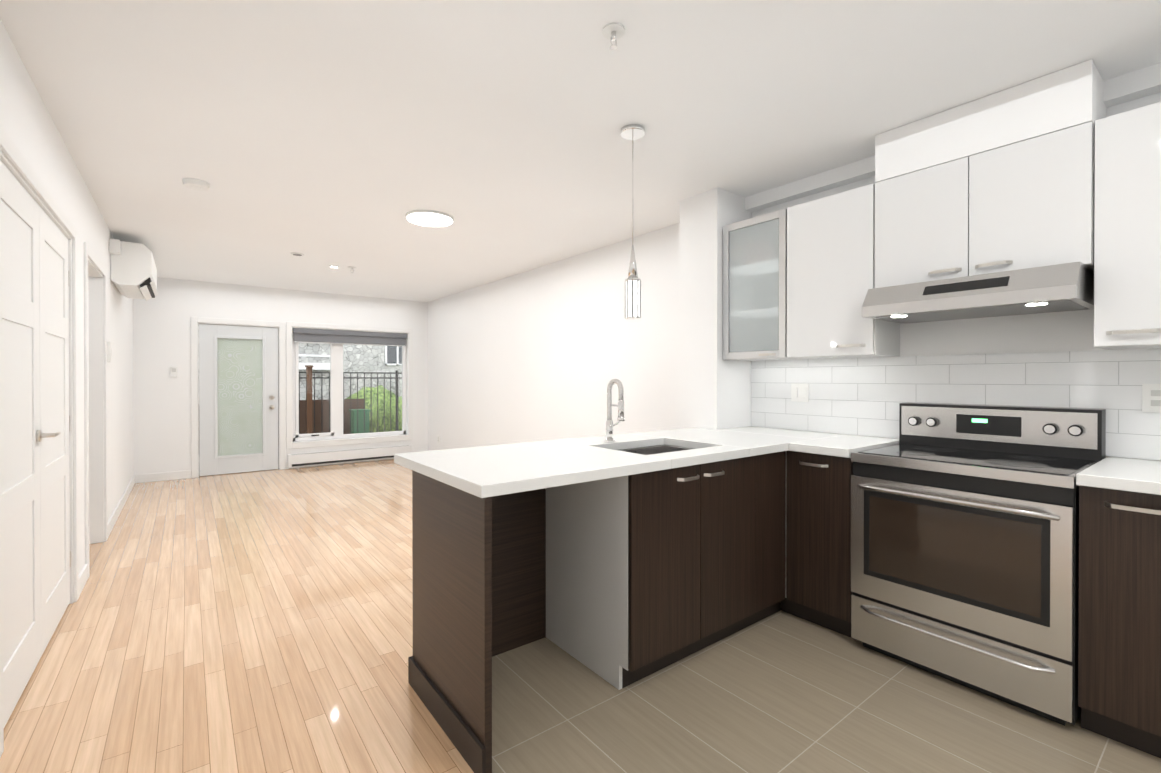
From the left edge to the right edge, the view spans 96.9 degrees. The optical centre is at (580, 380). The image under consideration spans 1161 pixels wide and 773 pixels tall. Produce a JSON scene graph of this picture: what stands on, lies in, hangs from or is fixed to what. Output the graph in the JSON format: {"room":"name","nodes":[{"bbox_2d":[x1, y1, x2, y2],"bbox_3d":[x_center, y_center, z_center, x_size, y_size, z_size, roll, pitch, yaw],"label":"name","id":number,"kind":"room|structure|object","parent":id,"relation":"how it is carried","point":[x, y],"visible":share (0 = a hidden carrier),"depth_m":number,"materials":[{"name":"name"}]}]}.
{"room":"kitchen","nodes":[
{"label":"kitchen","id":0,"kind":"room"},
{"bbox_2d":[0,19,133,602],"bbox_3d":[-2.466,-0.012,2.276,0.140,2.500,9.980,0,0,-37],"label":"wall","id":1,"kind":"structure","parent":0,"point":[27,124],"depth_m":3.09,"materials":[{"name":"white paint"}]},
{"bbox_2d":[1,161,70,727],"bbox_3d":[-2.381,0.224,2.285,0.098,2.003,1.426,0,0,-37],"label":"closet doors","id":2,"kind":"structure","parent":1,"relation":"in","point":[35,279],"depth_m":2.17,"materials":[{"name":"white paint"}]},
{"bbox_2d":[0,125,78,756],"bbox_3d":[-2.409,0.190,2.263,0.094,2.095,1.580,0,0,-37],"label":"door frame","id":3,"kind":"structure","parent":1,"relation":"attached to","point":[7,146],"depth_m":2.77,"materials":[{"name":"white paint"}]},
{"bbox_2d":[79,564,87,595],"bbox_3d":[-2.961,1.184,3.054,0.013,0.100,0.330,0,0,-37],"label":"baseboard","id":4,"kind":"structure","parent":1,"relation":"attached to","point":[83,576],"depth_m":3.06,"materials":[{"name":"white paint"}]},
{"bbox_2d":[84,242,107,577],"bbox_3d":[-3.420,0.185,3.548,0.134,2.095,1.010,0,0,-37],"label":"door frame","id":5,"kind":"structure","parent":1,"relation":"attached to","point":[96,391],"depth_m":3.89,"materials":[{"name":"white paint"}]},
{"bbox_2d":[107,342,111,361],"bbox_3d":[-3.767,-0.231,4.112,0.029,0.160,0.100,0,0,-37],"label":"switch panel","id":6,"kind":"object","parent":1,"relation":"attached to","point":[109,351],"visible":0.92,"depth_m":4.08,"materials":[{"name":"white plastic"}]},
{"bbox_2d":[108,475,135,536],"bbox_3d":[-4.500,1.175,5.062,0.013,0.100,2.690,0,0,-37],"label":"baseboard","id":7,"kind":"structure","parent":1,"relation":"attached to","point":[118,509],"depth_m":4.77,"materials":[{"name":"white paint"}]},
{"bbox_2d":[109,239,157,300],"bbox_3d":[-4.067,-0.987,4.704,0.274,0.383,1.050,0,0,-37],"label":"air conditioner unit","id":8,"kind":"object","parent":1,"relation":"attached to","point":[133,272],"visible":1,"depth_m":4.38,"materials":[{"name":"white plastic"}]},
{"bbox_2d":[0,459,473,772],"bbox_3d":[-1.653,1.250,2.980,5.200,0.030,9.860,0,0,-37],"label":"floor","id":9,"kind":"structure","parent":0,"point":[253,622],"depth_m":2.44,"materials":[{"name":"brown wood"}]},
{"bbox_2d":[133,277,427,474],"bbox_3d":[-3.956,-0.035,7.294,3.600,2.500,0.200,0,0,-37],"label":"wall","id":10,"kind":"structure","parent":0,"point":[161,396],"depth_m":6.45,"materials":[{"name":"white paint"}]},
{"bbox_2d":[136,470,190,482],"bbox_3d":[-5.093,1.170,6.295,0.512,0.100,0.013,0,0,-37],"label":"baseboard","id":11,"kind":"structure","parent":10,"relation":"attached to","point":[139,478],"depth_m":6.28,"materials":[{"name":"white paint"}]},
{"bbox_2d":[170,367,177,376],"bbox_3d":[-5.015,-0.111,6.341,0.070,0.120,0.024,0,0,-37],"label":"switch","id":12,"kind":"object","parent":10,"relation":"attached to","point":[173,371],"visible":0.96,"depth_m":6.33,"materials":[{"name":"white plastic"}]},
{"bbox_2d":[198,324,277,475],"bbox_3d":[-4.487,0.243,6.769,0.882,1.932,0.120,0,0,-37],"label":"entry door","id":13,"kind":"structure","parent":10,"relation":"in","point":[238,399],"depth_m":6.78,"materials":[{"name":"white paint"}]},
{"bbox_2d":[191,317,412,477],"bbox_3d":[-3.830,0.197,7.380,2.808,2.035,0.220,0,0,-37],"label":"door frame","id":14,"kind":"structure","parent":10,"relation":"attached to","point":[285,425],"depth_m":7.08,"materials":[{"name":"white paint"}]},
{"bbox_2d":[292,333,405,441],"bbox_3d":[-3.425,0.054,7.711,1.602,1.594,0.087,0,0,-37],"label":"window","id":15,"kind":"structure","parent":10,"relation":"in","point":[336,392],"depth_m":7.55,"materials":[{"name":"white plastic"}]},
{"bbox_2d":[292,328,406,346],"bbox_3d":[-3.379,-0.642,7.647,1.590,0.201,0.054,0,0,-37],"label":"roller blind","id":16,"kind":"object","parent":15,"relation":"attached to","point":[308,335],"visible":0.94,"depth_m":7.59,"materials":[{"name":"grey fabric"}]},
{"bbox_2d":[288,445,411,468],"bbox_3d":[-3.351,1.114,7.595,1.704,0.200,0.064,0,0,-37],"label":"baseboard heater","id":17,"kind":"object","parent":10,"relation":"attached to","point":[317,458],"visible":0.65,"depth_m":7.49,"materials":[{"name":"white metal"}]},
{"bbox_2d":[286,450,426,468],"bbox_3d":[-3.274,1.163,7.690,1.982,0.100,0.013,0,0,-37],"label":"baseboard","id":18,"kind":"structure","parent":10,"relation":"attached to","point":[418,450],"depth_m":7.52,"materials":[{"name":"white paint"}]},
{"bbox_2d":[0,0,1160,301],"bbox_3d":[-0.957,-1.257,3.376,3.600,0.020,9.660,0,0,-37],"label":"ceiling","id":19,"kind":"structure","parent":0,"point":[322,136],"depth_m":2.32,"materials":[{"name":"white paint"}]},
{"bbox_2d":[182,178,209,190],"bbox_3d":[-2.408,-1.227,3.222,0.139,0.038,0.139,0,0,-37],"label":"smoke detector","id":20,"kind":"object","parent":19,"relation":"attached to","point":[195,184],"visible":1,"depth_m":3.19,"materials":[{"name":"white plastic"}]},
{"bbox_2d":[290,252,303,255],"bbox_3d":[-2.796,-1.249,5.078,0.120,0.011,0.120,0,0,-37],"label":"ceiling vent","id":21,"kind":"object","parent":19,"relation":"in","point":[296,254],"visible":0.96,"depth_m":5.05,"materials":[{"name":"white plastic"}]},
{"bbox_2d":[406,210,453,226],"bbox_3d":[-1.149,-1.237,3.922,0.350,0.023,0.350,0,0,-37],"label":"recessed light","id":22,"kind":"object","parent":19,"relation":"in","point":[432,218],"visible":1,"depth_m":3.88,"materials":[{"name":"white plastic"}]},
{"bbox_2d":[602,23,624,49],"bbox_3d":[0.117,-1.209,1.818,0.080,0.060,0.080,0,0,-37],"label":"sprinkler head","id":23,"kind":"object","parent":19,"relation":"attached to","point":[612,32],"visible":1,"depth_m":1.81},
{"bbox_2d":[621,124,644,319],"bbox_3d":[0.259,-0.775,2.547,0.120,0.935,0.120,0,0,-37],"label":"pendant lamp","id":24,"kind":"object","parent":19,"relation":"hanging from","point":[632,132],"visible":1,"depth_m":2.52,"materials":[{"name":"glass"}]},
{"bbox_2d":[428,63,1160,460],"bbox_3d":[0.344,-0.022,4.429,0.500,2.500,9.980,0,0,-37],"label":"wall","id":25,"kind":"structure","parent":0,"point":[544,353],"depth_m":4.49,"materials":[{"name":"white paint"}]},
{"bbox_2d":[775,184,899,359],"bbox_3d":[1.455,-0.570,2.915,0.327,0.870,0.526,0,0,-37],"label":"upper cabinet","id":26,"kind":"object","parent":25,"relation":"attached to","point":[823,245],"depth_m":2.80,"materials":[{"name":"white paint"}]},
{"bbox_2d":[751,348,1160,460],"bbox_3d":[1.957,0.092,2.527,0.010,0.448,2.558,0,0,-37],"label":"tile backsplash","id":27,"kind":"structure","parent":25,"relation":"attached to","point":[865,396],"depth_m":2.58,"materials":[{"name":"white tile"}]},
{"bbox_2d":[791,383,808,401],"bbox_3d":[1.387,0.073,3.251,0.012,0.115,0.115,0,0,-37],"label":"light switch","id":28,"kind":"object","parent":27,"relation":"attached to","point":[799,392],"visible":1,"depth_m":3.25,"materials":[{"name":"white plastic"}]},
{"bbox_2d":[1142,384,1160,412],"bbox_3d":[2.304,0.069,2.057,0.010,0.115,0.075,0,0,-37],"label":"outlet plate","id":29,"kind":"object","parent":27,"relation":"attached to","point":[1151,397],"visible":1,"depth_m":2.06,"materials":[{"name":"white plastic"}]},
{"bbox_2d":[871,59,1106,288],"bbox_3d":[1.858,-0.847,2.389,0.327,0.788,0.789,0,0,-37],"label":"upper cabinet","id":30,"kind":"object","parent":25,"relation":"attached to","point":[1058,167],"depth_m":2.23,"materials":[{"name":"white paint"}]},
{"bbox_2d":[862,261,1093,323],"bbox_3d":[1.786,-0.378,2.337,0.486,0.146,0.758,0,0,-37],"label":"range hood","id":31,"kind":"object","parent":30,"relation":"attached to","point":[1056,288],"visible":0.96,"depth_m":2.16,"materials":[{"name":"silver metal"}]},
{"bbox_2d":[1087,102,1160,349],"bbox_3d":[2.354,-0.565,1.743,0.327,0.870,0.834,0,0,-37],"label":"upper cabinet","id":32,"kind":"object","parent":25,"relation":"attached to","point":[1124,149],"depth_m":1.91,"materials":[{"name":"white paint"}]},
{"bbox_2d":[492,611,1160,772],"bbox_3d":[1.361,1.257,1.378,2.365,0.030,3.650,0,0,-37],"label":"floor","id":33,"kind":"structure","parent":0,"point":[781,692],"depth_m":1.88,"materials":[{"name":"tile"}]},
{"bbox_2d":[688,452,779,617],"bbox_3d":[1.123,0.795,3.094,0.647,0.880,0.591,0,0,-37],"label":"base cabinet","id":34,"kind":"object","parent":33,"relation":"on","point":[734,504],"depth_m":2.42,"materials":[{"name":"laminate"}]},
{"bbox_2d":[394,426,835,497],"bbox_3d":[0.380,0.336,2.629,2.366,0.040,0.843,0,0,-37],"label":"countertop","id":35,"kind":"structure","parent":34,"relation":"on","point":[490,471],"depth_m":2.16,"materials":[{"name":"white stone"}]},
{"bbox_2d":[604,379,624,441],"bbox_3d":[0.200,0.152,2.662,0.116,0.328,0.137,0,0,-37],"label":"faucet","id":36,"kind":"object","parent":35,"relation":"on","point":[610,424],"visible":1,"depth_m":2.66,"materials":[{"name":"silver metal"}]},
{"bbox_2d":[618,445,690,454],"bbox_3d":[0.375,0.495,2.534,0.580,0.274,0.440,0,0,-37],"label":"sink","id":37,"kind":"object","parent":35,"relation":"in","point":[650,450],"visible":0.1,"depth_m":2.78,"materials":[{"name":"silver metal"}]},
{"bbox_2d":[776,451,852,636],"bbox_3d":[1.405,0.796,2.725,0.647,0.880,0.339,0,0,-37],"label":"base cabinet","id":38,"kind":"object","parent":33,"relation":"on","point":[813,584],"depth_m":2.55,"materials":[{"name":"laminate"}]},
{"bbox_2d":[790,434,898,457],"bbox_3d":[1.407,0.336,2.695,0.656,0.040,0.291,0,0,-37],"label":"countertop","id":39,"kind":"structure","parent":38,"relation":"on","point":[839,445],"depth_m":2.60,"materials":[{"name":"white stone"}]},
{"bbox_2d":[851,403,1105,725],"bbox_3d":[1.713,0.679,2.263,0.694,1.118,0.756,0,0,-37],"label":"stove","id":40,"kind":"object","parent":33,"relation":"on","point":[965,545],"visible":1,"depth_m":2.08,"materials":[{"name":"silver metal"}]},
{"bbox_2d":[1078,486,1160,757],"bbox_3d":[2.237,0.801,1.656,0.627,0.880,0.830,0,0,-37],"label":"base cabinet","id":41,"kind":"object","parent":33,"relation":"on","point":[1119,642],"depth_m":1.72,"materials":[{"name":"laminate"}]},
{"bbox_2d":[1076,457,1160,494],"bbox_3d":[2.220,0.341,1.643,0.646,0.040,0.831,0,0,-37],"label":"countertop","id":42,"kind":"structure","parent":41,"relation":"on","point":[1115,473],"depth_m":1.76,"materials":[{"name":"white stone"}]},
{"label":"outside","id":43,"kind":"structure","parent":0,"visible":0},
{"bbox_3d":[-6.027,1.219,11.975,22.000,0.050,9.740,0,0,-37],"label":"ground","id":44,"kind":"structure","parent":43,"visible":0},
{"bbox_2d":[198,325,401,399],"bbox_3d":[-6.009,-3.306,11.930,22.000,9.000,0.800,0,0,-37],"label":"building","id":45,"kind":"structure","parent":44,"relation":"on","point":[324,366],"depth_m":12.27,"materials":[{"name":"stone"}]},
{"bbox_2d":[300,399,363,433],"bbox_3d":[-6.774,0.786,8.263,6.300,0.850,0.080,0,0,-37],"label":"fence","id":46,"kind":"object","parent":44,"relation":"on","point":[318,418],"depth_m":9.69,"materials":[{"name":"brown"}]},
{"bbox_2d":[299,365,401,433],"bbox_3d":[-3.883,0.472,9.168,8.007,1.470,0.110,0,0,-37],"label":"railing","id":47,"kind":"object","parent":44,"relation":"on","point":[308,377],"depth_m":8.97,"materials":[{"name":"black metal"}]},
{"bbox_2d":[349,409,370,433],"bbox_3d":[-4.210,0.874,9.800,0.320,0.660,0.340,0,0,-37],"label":"bin","id":48,"kind":"object","parent":44,"relation":"on","point":[360,425],"depth_m":9.68,"materials":[{"name":"green plastic"}]},
{"bbox_2d":[346,385,401,432],"bbox_3d":[-3.251,0.638,11.976,4.116,1.112,2.371,0,0,-37],"label":"bushes","id":49,"kind":"object","parent":44,"relation":"on","point":[374,405],"depth_m":10.85,"materials":[{"name":"green plant"}]}
]}

